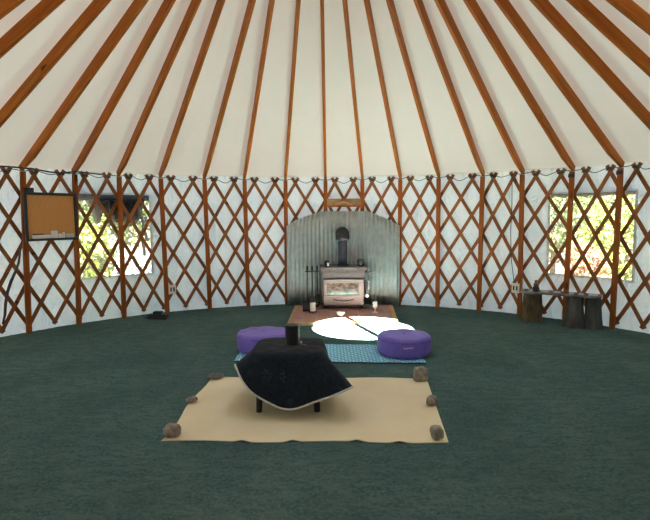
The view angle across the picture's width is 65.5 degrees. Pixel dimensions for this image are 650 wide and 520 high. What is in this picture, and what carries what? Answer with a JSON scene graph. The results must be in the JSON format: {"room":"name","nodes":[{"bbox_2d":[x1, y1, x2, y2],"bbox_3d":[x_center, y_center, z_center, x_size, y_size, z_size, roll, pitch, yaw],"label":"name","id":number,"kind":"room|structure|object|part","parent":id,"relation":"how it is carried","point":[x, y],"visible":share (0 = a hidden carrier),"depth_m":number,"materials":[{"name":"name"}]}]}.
{"room":"traditional dwelling","nodes":[
{"label":"traditional dwelling","id":0,"kind":"room"},
{"bbox_2d":[0,164,226,336],"bbox_3d":[-3.515,-0.086,5.756,1.091,2.110,5.889,3,6,30],"label":"wall","id":1,"kind":"structure","parent":0,"point":[10,241],"depth_m":7.23,"materials":[{"name":"white fabric"}]},
{"bbox_2d":[2,246,20,323],"bbox_3d":[-3.792,0.303,6.108,0.035,0.925,0.276,3,6,31],"label":"hanging cord","id":2,"kind":"object","parent":1,"relation":"hanging from","point":[19,256],"visible":1,"depth_m":6.08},
{"bbox_2d":[73,192,153,279],"bbox_3d":[-2.995,-0.348,7.167,1.101,1.194,0.057,-5,7,-41],"label":"window","id":3,"kind":"structure","parent":1,"relation":"in","point":[97,217],"depth_m":7.17,"materials":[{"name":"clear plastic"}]},
{"bbox_2d":[0,304,649,519],"bbox_3d":[-0.011,1.219,3.845,9.180,0.200,9.180,0,5,0],"label":"floor","id":4,"kind":"structure","parent":0,"point":[544,420],"depth_m":3.40,"materials":[{"name":"green carpet"}]},
{"bbox_2d":[19,171,31,333],"bbox_3d":[-3.711,-0.082,6.267,0.040,2.015,0.062,3,5,34],"label":"wall post","id":5,"kind":"object","parent":4,"relation":"on","point":[25,245],"visible":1,"depth_m":6.26,"materials":[{"name":"brown wood"}]},
{"bbox_2d":[22,192,78,241],"bbox_3d":[-3.461,-0.550,6.411,0.080,0.605,0.640,4,6,38],"label":"corkboard","id":6,"kind":"object","parent":5,"relation":"attached to","point":[44,213],"depth_m":6.39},
{"bbox_2d":[24,187,33,191],"bbox_3d":[-3.644,-0.863,6.217,0.080,0.055,0.085,4,6,38],"label":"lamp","id":7,"kind":"object","parent":6,"relation":"on","point":[27,189],"visible":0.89,"depth_m":6.19,"materials":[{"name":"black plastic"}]},
{"bbox_3d":[-3.539,-0.291,6.311,0.025,0.042,0.220,4,6,38],"label":"paper strip","id":8,"kind":"part","parent":6,"relation":"part of","materials":[{"name":"white paper"}]},
{"bbox_2d":[51,231,57,237],"bbox_3d":[-3.445,-0.327,6.429,0.025,0.092,0.075,4,6,38],"label":"box","id":9,"kind":"object","parent":6,"relation":"on","point":[54,234],"visible":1,"depth_m":6.42,"materials":[{"name":"white paper"}]},
{"bbox_2d":[65,233,73,237],"bbox_3d":[-3.326,-0.321,6.581,0.025,0.052,0.100,4,6,38],"label":"note card","id":10,"kind":"object","parent":6,"relation":"on","point":[66,234],"visible":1,"depth_m":6.57,"materials":[{"name":"white paper"}]},
{"bbox_2d":[72,174,81,324],"bbox_3d":[-3.320,-0.127,6.758,0.040,2.015,0.063,4,6,42],"label":"wall post","id":11,"kind":"object","parent":4,"relation":"on","point":[74,176],"visible":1,"depth_m":6.76,"materials":[{"name":"brown wood"}]},
{"bbox_2d":[116,177,126,318],"bbox_3d":[-2.887,-0.166,7.171,0.063,2.015,0.040,-4,6,-40],"label":"wall post","id":12,"kind":"object","parent":4,"relation":"on","point":[119,179],"visible":1,"depth_m":7.15,"materials":[{"name":"brown wood"}]},
{"bbox_2d":[143,311,168,319],"bbox_3d":[-2.438,0.783,7.197,0.423,0.115,0.135,1,5,16],"label":"power strip","id":13,"kind":"object","parent":4,"relation":"on","point":[156,315],"visible":1,"depth_m":7.13,"materials":[{"name":"black plastic"}]},
{"bbox_2d":[158,178,169,313],"bbox_3d":[-2.397,-0.200,7.526,0.063,2.015,0.040,-5,6,-32],"label":"wall post","id":14,"kind":"object","parent":4,"relation":"on","point":[160,180],"visible":1,"depth_m":7.50,"materials":[{"name":"brown wood"}]},
{"bbox_2d":[168,284,175,293],"bbox_3d":[-2.305,0.442,7.617,0.110,0.136,0.052,-3,6,-31],"label":"wall outlet","id":15,"kind":"object","parent":14,"relation":"attached to","point":[172,288],"visible":1,"depth_m":7.60,"materials":[{"name":"beige plastic"}]},
{"bbox_2d":[202,179,211,309],"bbox_3d":[-1.825,-0.229,7.828,0.063,2.015,0.040,-4,6,-24],"label":"wall post","id":16,"kind":"object","parent":4,"relation":"on","point":[204,181],"visible":1,"depth_m":7.81,"materials":[{"name":"brown wood"}]},
{"bbox_2d":[242,180,250,306],"bbox_3d":[-1.249,-0.251,8.035,0.063,2.015,0.040,-2,5,-16],"label":"wall post","id":17,"kind":"object","parent":4,"relation":"on","point":[244,182],"visible":1,"depth_m":8.02,"materials":[{"name":"brown wood"}]},
{"bbox_2d":[283,181,287,304],"bbox_3d":[-0.627,-0.266,8.166,0.062,2.015,0.040,-1,5,-8],"label":"wall post","id":18,"kind":"object","parent":4,"relation":"on","point":[284,182],"visible":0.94,"depth_m":8.12,"materials":[{"name":"wood"}]},
{"bbox_2d":[161,377,447,442],"bbox_3d":[-0.088,1.105,3.887,1.985,0.019,1.372,0,5,0],"label":"rug","id":19,"kind":"object","parent":4,"relation":"on","point":[377,409],"visible":0.74,"depth_m":3.64,"materials":[{"name":"beige fabric"}]},
{"bbox_2d":[163,422,180,437],"bbox_3d":[-1.010,1.118,3.331,0.117,0.086,0.104,0,5,0],"label":"stone","id":20,"kind":"object","parent":19,"relation":"on","point":[171,429],"visible":1,"depth_m":3.30,"materials":[{"name":"stone"}]},
{"bbox_2d":[186,396,197,402],"bbox_3d":[-1.039,1.086,3.934,0.092,0.046,0.077,0,5,0],"label":"stone","id":21,"kind":"object","parent":19,"relation":"on","point":[191,399],"visible":1,"depth_m":3.91,"materials":[{"name":"stone"}]},
{"bbox_2d":[208,373,223,378],"bbox_3d":[-0.975,1.034,4.506,0.135,0.049,0.088,0,5,0],"label":"stone","id":22,"kind":"object","parent":19,"relation":"on","point":[212,375],"visible":1,"depth_m":4.48,"materials":[{"name":"stone"}]},
{"bbox_2d":[256,397,319,412],"bbox_3d":[-0.275,0.887,3.937,0.474,0.439,0.474,0,5,0],"label":"table","id":23,"kind":"object","parent":19,"relation":"on","point":[259,402],"visible":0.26,"depth_m":3.72,"materials":[{"name":"black wood"}]},
{"bbox_3d":[-0.478,0.922,3.735,0.067,0.406,0.067,0,5,0],"label":"leg","id":24,"kind":"part","parent":23,"relation":"part of","materials":[{"name":"black wood"}]},
{"bbox_2d":[234,337,353,409],"bbox_3d":[-0.239,0.834,3.919,0.929,0.374,0.801,0,5,4],"label":"table cloth","id":25,"kind":"object","parent":23,"relation":"on","point":[283,376],"visible":0.91,"depth_m":3.61,"materials":[{"name":"black fabric"}]},
{"bbox_2d":[285,323,298,345],"bbox_3d":[-0.254,0.575,3.909,0.112,0.151,0.112,0,5,0],"label":"canister","id":26,"kind":"object","parent":25,"relation":"on","point":[291,329],"visible":1,"depth_m":3.87,"materials":[{"name":"black plastic"}]},
{"bbox_3d":[-0.255,0.510,3.904,0.112,0.020,0.112,0,5,0],"label":"lid","id":27,"kind":"part","parent":26,"relation":"part of","materials":[{"name":"black plastic"}]},
{"bbox_3d":[-0.071,0.920,3.735,0.067,0.406,0.067,0,5,0],"label":"leg","id":28,"kind":"part","parent":23,"relation":"part of","materials":[{"name":"black wood"}]},
{"bbox_2d":[413,366,427,381],"bbox_3d":[0.839,0.993,4.427,0.125,0.123,0.101,-2,5,-14],"label":"stone","id":29,"kind":"object","parent":19,"relation":"on","point":[420,373],"visible":1,"depth_m":4.39,"materials":[{"name":"stone"}]},
{"bbox_2d":[426,395,437,405],"bbox_3d":[0.814,1.067,3.848,0.096,0.077,0.102,0,5,0],"label":"stone","id":30,"kind":"object","parent":19,"relation":"on","point":[431,400],"visible":1,"depth_m":3.81,"materials":[{"name":"stone"}]},
{"bbox_2d":[430,425,443,440],"bbox_3d":[0.724,1.112,3.269,0.085,0.088,0.083,-1,5,-13],"label":"stone","id":31,"kind":"object","parent":19,"relation":"on","point":[436,431],"visible":1,"depth_m":3.24,"materials":[{"name":"grey stone"}]},
{"bbox_2d":[324,180,327,210],"bbox_3d":[0.013,-0.274,8.207,0.062,2.015,0.040,0,5,0],"label":"wall post","id":32,"kind":"object","parent":4,"relation":"on","point":[325,182],"visible":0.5,"depth_m":8.12,"materials":[{"name":"brown wood"}]},
{"bbox_2d":[327,198,360,206],"bbox_3d":[0.301,-0.918,8.096,0.540,0.135,0.050,0,5,4],"label":"plank","id":33,"kind":"object","parent":32,"relation":"attached to","point":[345,202],"visible":1,"depth_m":8.09,"materials":[{"name":"brown wood"}]},
{"bbox_3d":[0.301,-0.862,8.099,0.540,0.022,0.010,0,5,4],"label":"rail","id":34,"kind":"part","parent":33,"relation":"part of","materials":[{"name":"brown wood"}]},
{"bbox_2d":[234,344,425,363],"bbox_3d":[0.048,0.982,5.328,1.930,0.013,0.708,0,5,3],"label":"woven rug","id":35,"kind":"object","parent":4,"relation":"on","point":[337,353],"visible":0.31,"depth_m":5.18,"materials":[{"name":"blue fabric"}]},
{"bbox_2d":[237,326,284,353],"bbox_3d":[-0.663,0.863,5.437,0.575,0.210,0.583,0,5,0],"label":"cushion","id":36,"kind":"object","parent":35,"relation":"on","point":[247,338],"visible":0.52,"depth_m":5.28,"materials":[{"name":"purple fabric"}]},
{"bbox_2d":[377,328,431,358],"bbox_3d":[0.828,0.868,5.277,0.570,0.209,0.576,0,5,0],"label":"cushion","id":37,"kind":"object","parent":35,"relation":"on","point":[403,343],"visible":1,"depth_m":5.07,"materials":[{"name":"purple fabric"}]},
{"bbox_2d":[287,305,397,325],"bbox_3d":[0.284,0.789,7.366,1.569,0.040,1.392,0,5,0],"label":"hearth pad","id":38,"kind":"object","parent":4,"relation":"on","point":[353,315],"visible":0.78,"depth_m":7.12,"materials":[{"name":"red ceramic"}]},
{"bbox_3d":[-0.460,0.796,7.346,0.057,0.040,1.330,0,5,1],"label":"wood trim","id":39,"kind":"part","parent":38,"relation":"part of","materials":[{"name":"brown wood"}]},
{"bbox_2d":[303,301,310,311],"bbox_3d":[-0.269,0.693,7.534,0.120,0.130,0.120,0,5,0],"label":"bin","id":40,"kind":"object","parent":38,"relation":"on","point":[306,304],"visible":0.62,"depth_m":7.48,"materials":[{"name":"black metal"}]},
{"bbox_2d":[305,266,319,306],"bbox_3d":[-0.197,0.406,7.885,0.200,0.640,0.212,-4,6,-37],"label":"stand","id":41,"kind":"object","parent":38,"relation":"on","point":[317,301],"visible":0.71,"depth_m":7.86,"materials":[{"name":"black metal"}]},
{"bbox_2d":[309,302,316,313],"bbox_3d":[-0.179,0.690,7.371,0.116,0.168,0.119,0,5,0],"label":"pillar candle","id":42,"kind":"object","parent":38,"relation":"on","point":[312,304],"visible":1,"depth_m":7.34,"materials":[{"name":"white wax"}]},
{"bbox_2d":[337,311,344,315],"bbox_3d":[0.222,0.760,7.118,0.124,0.062,0.124,0,5,0],"label":"bowl","id":43,"kind":"object","parent":38,"relation":"on","point":[340,313],"visible":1,"depth_m":7.08,"materials":[{"name":"white ceramic"}]},
{"bbox_3d":[0.241,0.843,6.760,1.465,0.040,0.057,-1,5,-5],"label":"wood trim","id":44,"kind":"part","parent":38,"relation":"part of","materials":[{"name":"brown wood"}]},
{"bbox_2d":[319,227,372,307],"bbox_3d":[0.330,0.107,7.883,0.835,1.238,0.518,0,5,0],"label":"wood stove","id":45,"kind":"object","parent":38,"relation":"on","point":[342,283],"visible":1,"depth_m":7.71,"materials":[{"name":"metal"}]},
{"bbox_2d":[324,260,328,266],"bbox_3d":[0.028,0.053,7.732,0.076,0.090,0.090,0,5,0],"label":"candle jar","id":46,"kind":"object","parent":45,"relation":"on","point":[326,262],"visible":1,"depth_m":7.71,"materials":[{"name":"black glass"}]},
{"bbox_3d":[0.270,0.441,7.713,0.470,0.185,0.010,0,5,0],"label":"door glass","id":47,"kind":"part","parent":45,"relation":"part of","materials":[{"name":"clear glass"}]},
{"bbox_3d":[0.278,0.103,7.874,0.730,0.030,0.440,0,5,0],"label":"plate","id":48,"kind":"part","parent":45,"relation":"part of","materials":[{"name":"metal"}]},
{"bbox_3d":[0.285,0.489,7.717,0.610,0.393,0.050,0,5,0],"label":"door frame","id":49,"kind":"part","parent":45,"relation":"part of","materials":[{"name":"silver metal"}]},
{"bbox_2d":[357,259,363,265],"bbox_3d":[0.547,0.041,7.738,0.106,0.107,0.106,0,5,0],"label":"tumbler","id":50,"kind":"object","parent":45,"relation":"on","point":[360,262],"visible":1,"depth_m":7.70,"materials":[{"name":"grey glass"}]},
{"bbox_2d":[372,301,377,312],"bbox_3d":[0.731,0.686,7.373,0.100,0.160,0.100,0,5,0],"label":"goblet","id":51,"kind":"object","parent":38,"relation":"on","point":[375,303],"visible":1,"depth_m":7.34,"materials":[{"name":"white glass"}]},
{"bbox_3d":[1.000,0.779,7.437,0.057,0.040,1.173,0,5,4],"label":"wood trim","id":52,"kind":"part","parent":38,"relation":"part of","materials":[{"name":"brown wood"}]},
{"bbox_2d":[286,211,399,306],"bbox_3d":[0.287,-0.021,8.101,1.796,1.523,0.112,0,5,4],"label":"shield","id":53,"kind":"object","parent":4,"relation":"on","point":[373,238],"visible":0.71,"depth_m":8.10,"materials":[{"name":"metal"}]},
{"bbox_2d":[360,180,363,210],"bbox_3d":[0.603,-0.273,8.164,0.062,2.015,0.040,0,5,8],"label":"wall post","id":54,"kind":"object","parent":4,"relation":"on","point":[361,181],"visible":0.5,"depth_m":8.08,"materials":[{"name":"brown wood"}]},
{"bbox_2d":[398,179,401,305],"bbox_3d":[1.189,-0.266,8.041,0.062,2.015,0.040,1,5,16],"label":"wall post","id":55,"kind":"object","parent":4,"relation":"on","point":[399,180],"visible":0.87,"depth_m":7.99,"materials":[{"name":"brown wood"}]},
{"bbox_2d":[435,178,440,307],"bbox_3d":[1.754,-0.252,7.842,0.063,2.015,0.040,2,5,23],"label":"wall post","id":56,"kind":"object","parent":4,"relation":"on","point":[438,180],"visible":1,"depth_m":7.82,"materials":[{"name":"brown wood"}]},
{"bbox_2d":[476,176,484,310],"bbox_3d":[2.326,-0.230,7.546,0.063,2.015,0.040,3,6,31],"label":"wall post","id":57,"kind":"object","parent":4,"relation":"on","point":[482,178],"visible":1,"depth_m":7.53,"materials":[{"name":"brown wood"}]},
{"bbox_2d":[517,174,524,315],"bbox_3d":[2.797,-0.203,7.214,0.063,2.015,0.040,3,6,39],"label":"wall post","id":58,"kind":"object","parent":4,"relation":"on","point":[522,176],"visible":0.99,"depth_m":7.19,"materials":[{"name":"brown wood"}]},
{"bbox_2d":[511,283,519,292],"bbox_3d":[2.751,0.405,7.286,0.110,0.136,0.052,4,6,38],"label":"wall outlet","id":59,"kind":"object","parent":58,"relation":"attached to","point":[515,286],"visible":1,"depth_m":7.27,"materials":[{"name":"beige plastic"}]},
{"bbox_2d":[521,289,602,329],"bbox_3d":[3.119,0.635,6.682,1.024,0.432,0.409,3,6,36],"label":"bench","id":60,"kind":"object","parent":4,"relation":"on","point":[574,317],"visible":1,"depth_m":6.48,"materials":[{"name":"brown wood"}]},
{"bbox_3d":[2.858,0.631,6.956,0.276,0.396,0.277,0,5,0],"label":"stump leg","id":61,"kind":"part","parent":60,"relation":"part of","materials":[{"name":"brown wood"}]},
{"bbox_2d":[533,280,539,290],"bbox_3d":[2.844,0.339,6.801,0.090,0.142,0.089,3,6,34],"label":"carved ornament","id":62,"kind":"object","parent":60,"relation":"on","point":[536,284],"visible":1,"depth_m":6.78,"materials":[{"name":"black metal"}]},
{"bbox_3d":[3.075,0.442,6.623,0.996,0.035,0.261,3,6,34],"label":"seat","id":63,"kind":"part","parent":60,"relation":"part of","materials":[{"name":"grey wood"}]},
{"bbox_3d":[3.251,0.664,6.553,0.341,0.396,0.319,-4,6,-40],"label":"stump leg","id":64,"kind":"part","parent":60,"relation":"part of","materials":[{"name":"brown wood"}]},
{"bbox_3d":[3.416,0.673,6.437,0.237,0.396,0.223,-2,5,-17],"label":"stump leg","id":65,"kind":"part","parent":60,"relation":"part of","materials":[{"name":"brown wood"}]},
{"bbox_2d":[562,171,574,319],"bbox_3d":[3.265,-0.168,6.775,0.044,2.015,0.080,-5,8,-43],"label":"wall post","id":66,"kind":"object","parent":4,"relation":"on","point":[571,175],"visible":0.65,"depth_m":6.75,"materials":[{"name":"brown wood"}]},
{"bbox_2d":[609,168,623,328],"bbox_3d":[3.640,-0.130,6.313,0.044,2.015,0.080,-4,7,-35],"label":"wall post","id":67,"kind":"object","parent":4,"relation":"on","point":[620,171],"visible":1,"depth_m":6.30,"materials":[{"name":"brown wood"}]},
{"bbox_2d":[0,0,649,176],"bbox_3d":[-0.031,-2.185,5.456,9.200,2.166,5.399,0,5,0],"label":"ceiling","id":68,"kind":"structure","parent":0,"point":[629,136],"depth_m":5.92,"materials":[{"name":"fabric"}]},
{"bbox_3d":[-0.037,-3.170,3.462,1.480,0.490,1.480,0,5,0],"label":"ring","id":69,"kind":"object","parent":68,"relation":"attached to","visible":0},
{"bbox_2d":[0,0,24,19],"bbox_3d":[-2.591,-2.006,4.011,3.868,2.186,0.039,1,5,10],"label":"rafter","id":70,"kind":"object","parent":69,"relation":"attached to","point":[6,6],"visible":1,"depth_m":3.98,"materials":[{"name":"brown wood"}]},
{"bbox_2d":[0,0,64,58],"bbox_3d":[-2.525,-2.031,4.293,3.868,2.186,0.039,1,5,16],"label":"rafter","id":71,"kind":"object","parent":69,"relation":"attached to","point":[43,9],"visible":1,"depth_m":4.28,"materials":[{"name":"brown wood"}]},
{"bbox_2d":[0,0,111,127],"bbox_3d":[-2.375,-2.066,4.681,3.870,2.186,0.039,2,6,27],"label":"rafter","id":72,"kind":"object","parent":69,"relation":"attached to","point":[96,7],"visible":1,"depth_m":4.78,"materials":[{"name":"brown wood"}]},
{"bbox_2d":[19,0,148,169],"bbox_3d":[-2.182,-2.097,5.018,3.869,2.186,0.039,3,6,35],"label":"rafter","id":73,"kind":"object","parent":69,"relation":"attached to","point":[136,6],"visible":1,"depth_m":5.22,"materials":[{"name":"brown wood"}]},
{"bbox_2d":[0,166,101,174],"bbox_3d":[-3.535,-1.119,6.295,0.086,0.055,1.542,3,6,37],"label":"power cable","id":74,"kind":"object","parent":73,"relation":"attached to","point":[0,166],"visible":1,"depth_m":6.42,"materials":[{"name":"black plastic"}]},
{"bbox_2d":[71,0,175,173],"bbox_3d":[-1.969,-2.122,5.288,3.874,2.186,0.039,4,7,44],"label":"rafter","id":75,"kind":"object","parent":69,"relation":"attached to","point":[166,6],"visible":0.98,"depth_m":5.45,"materials":[{"name":"brown wood"}]},
{"bbox_2d":[116,0,201,175],"bbox_3d":[-1.726,-2.144,5.526,0.039,2.186,3.874,-4,6,-38],"label":"rafter","id":76,"kind":"object","parent":69,"relation":"attached to","point":[194,5],"visible":1,"depth_m":5.65,"materials":[{"name":"brown wood"}]},
{"bbox_2d":[158,0,225,176],"bbox_3d":[-1.456,-2.163,5.729,0.039,2.186,3.874,-3,6,-31],"label":"rafter","id":77,"kind":"object","parent":69,"relation":"attached to","point":[219,4],"visible":1,"depth_m":5.80,"materials":[{"name":"brown wood"}]},
{"bbox_2d":[202,0,255,178],"bbox_3d":[-1.094,-2.183,5.929,0.039,2.186,3.868,-3,5,-24],"label":"rafter","id":78,"kind":"object","parent":69,"relation":"attached to","point":[251,3],"visible":1,"depth_m":5.95,"materials":[{"name":"brown wood"}]},
{"bbox_2d":[243,0,274,178],"bbox_3d":[-0.780,-2.195,6.044,0.039,2.186,3.871,-2,5,-15],"label":"rafter","id":79,"kind":"object","parent":69,"relation":"attached to","point":[271,2],"visible":1,"depth_m":6.01,"materials":[{"name":"brown wood"}]},
{"bbox_2d":[284,0,300,179],"bbox_3d":[-0.394,-2.204,6.130,0.039,2.186,3.868,-1,5,-7],"label":"rafter","id":80,"kind":"object","parent":69,"relation":"attached to","point":[298,2],"visible":1,"depth_m":6.06,"materials":[{"name":"brown wood"}]},
{"bbox_2d":[320,0,326,179],"bbox_3d":[-0.017,-2.209,6.155,0.039,2.186,3.868,0,5,1],"label":"rafter","id":81,"kind":"object","parent":69,"relation":"attached to","point":[321,1],"visible":1,"depth_m":6.07,"materials":[{"name":"brown wood"}]},
{"bbox_2d":[342,0,363,178],"bbox_3d":[0.336,-2.209,6.129,0.039,2.186,3.868,0,5,8],"label":"rafter","id":82,"kind":"object","parent":69,"relation":"attached to","point":[345,3],"visible":1,"depth_m":6.06,"materials":[{"name":"brown wood"}]},
{"bbox_2d":[364,0,401,178],"bbox_3d":[0.677,-2.205,6.057,0.039,2.186,3.868,1,5,15],"label":"rafter","id":83,"kind":"object","parent":69,"relation":"attached to","point":[367,4],"visible":1,"depth_m":6.02,"materials":[{"name":"brown wood"}]},
{"bbox_2d":[386,0,440,176],"bbox_3d":[1.005,-2.196,5.941,0.039,2.186,3.868,2,5,23],"label":"rafter","id":84,"kind":"object","parent":69,"relation":"attached to","point":[390,3],"visible":1,"depth_m":5.95,"materials":[{"name":"brown wood"}]},
{"bbox_2d":[413,0,484,175],"bbox_3d":[1.356,-2.182,5.755,0.039,2.186,3.870,3,6,31],"label":"rafter","id":85,"kind":"object","parent":69,"relation":"attached to","point":[420,7],"visible":1,"depth_m":5.83,"materials":[{"name":"brown wood"}]},
{"bbox_2d":[434,0,524,173],"bbox_3d":[1.610,-2.168,5.574,0.039,2.186,3.868,4,6,38],"label":"rafter","id":86,"kind":"object","parent":69,"relation":"attached to","point":[441,5],"visible":1,"depth_m":5.69,"materials":[{"name":"brown wood"}]},
{"bbox_2d":[463,0,575,170],"bbox_3d":[1.889,-2.147,5.312,3.868,2.186,0.039,-5,7,-43],"label":"rafter","id":87,"kind":"object","parent":69,"relation":"attached to","point":[474,8],"visible":1,"depth_m":5.49,"materials":[{"name":"brown wood"}]},
{"bbox_2d":[494,0,624,166],"bbox_3d":[2.109,-2.124,5.035,3.869,2.186,0.039,-4,6,-35],"label":"rafter","id":88,"kind":"object","parent":69,"relation":"attached to","point":[505,6],"visible":1,"depth_m":5.25,"materials":[{"name":"brown wood"}]},
{"bbox_2d":[529,0,649,129],"bbox_3d":[2.305,-2.096,4.703,3.868,2.186,0.039,-3,6,-26],"label":"rafter","id":89,"kind":"object","parent":69,"relation":"attached to","point":[545,7],"visible":1,"depth_m":4.82,"materials":[{"name":"brown wood"}]},
{"bbox_2d":[566,0,649,76],"bbox_3d":[2.430,-2.071,4.403,3.868,2.186,0.039,-2,5,-19],"label":"rafter","id":90,"kind":"object","parent":69,"relation":"attached to","point":[585,8],"visible":1,"depth_m":4.43,"materials":[{"name":"brown wood"}]},
{"bbox_2d":[605,0,649,35],"bbox_3d":[2.510,-2.046,4.118,3.868,2.186,0.039,-1,5,-12],"label":"rafter","id":91,"kind":"object","parent":69,"relation":"attached to","point":[629,9],"visible":1,"depth_m":4.11,"materials":[{"name":"brown wood"}]},
{"bbox_2d":[0,162,649,333],"bbox_3d":[-0.022,-0.156,6.258,9.048,2.034,4.086,0,5,0],"label":"lattice","id":92,"kind":"structure","parent":0,"point":[6,172],"depth_m":7.34,"materials":[{"name":"brown wood"}]},
{"bbox_2d":[0,165,649,183],"bbox_3d":[0.169,-1.144,6.700,8.416,0.095,2.907,0,5,4],"label":"wire","id":93,"kind":"object","parent":92,"relation":"attached to","point":[630,165],"visible":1,"depth_m":7.32,"materials":[{"name":"black metal"}]},
{"bbox_2d":[224,173,463,307],"bbox_3d":[0.286,-0.313,8.090,3.726,2.110,0.424,0,5,4],"label":"wall","id":94,"kind":"structure","parent":0,"point":[449,232],"depth_m":8.11,"materials":[{"name":"white fabric"}]},
{"bbox_2d":[462,160,649,333],"bbox_3d":[3.698,-0.111,5.551,0.898,2.110,5.385,-3,6,-26],"label":"wall","id":95,"kind":"structure","parent":0,"point":[535,195],"depth_m":7.17,"materials":[{"name":"white fabric"}]},
{"bbox_2d":[510,205,513,280],"bbox_3d":[2.716,-0.428,7.289,0.080,1.551,0.009,3,6,37],"label":"cord","id":96,"kind":"object","parent":95,"relation":"attached to","point":[511,205],"visible":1,"depth_m":7.32,"materials":[{"name":"black plastic"}]},
{"bbox_2d":[546,189,637,281],"bbox_3d":[3.477,-0.331,6.639,0.058,1.144,1.121,-4,6,-40],"label":"window","id":97,"kind":"structure","parent":95,"relation":"in","point":[596,214],"depth_m":6.62,"materials":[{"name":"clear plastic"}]}
]}

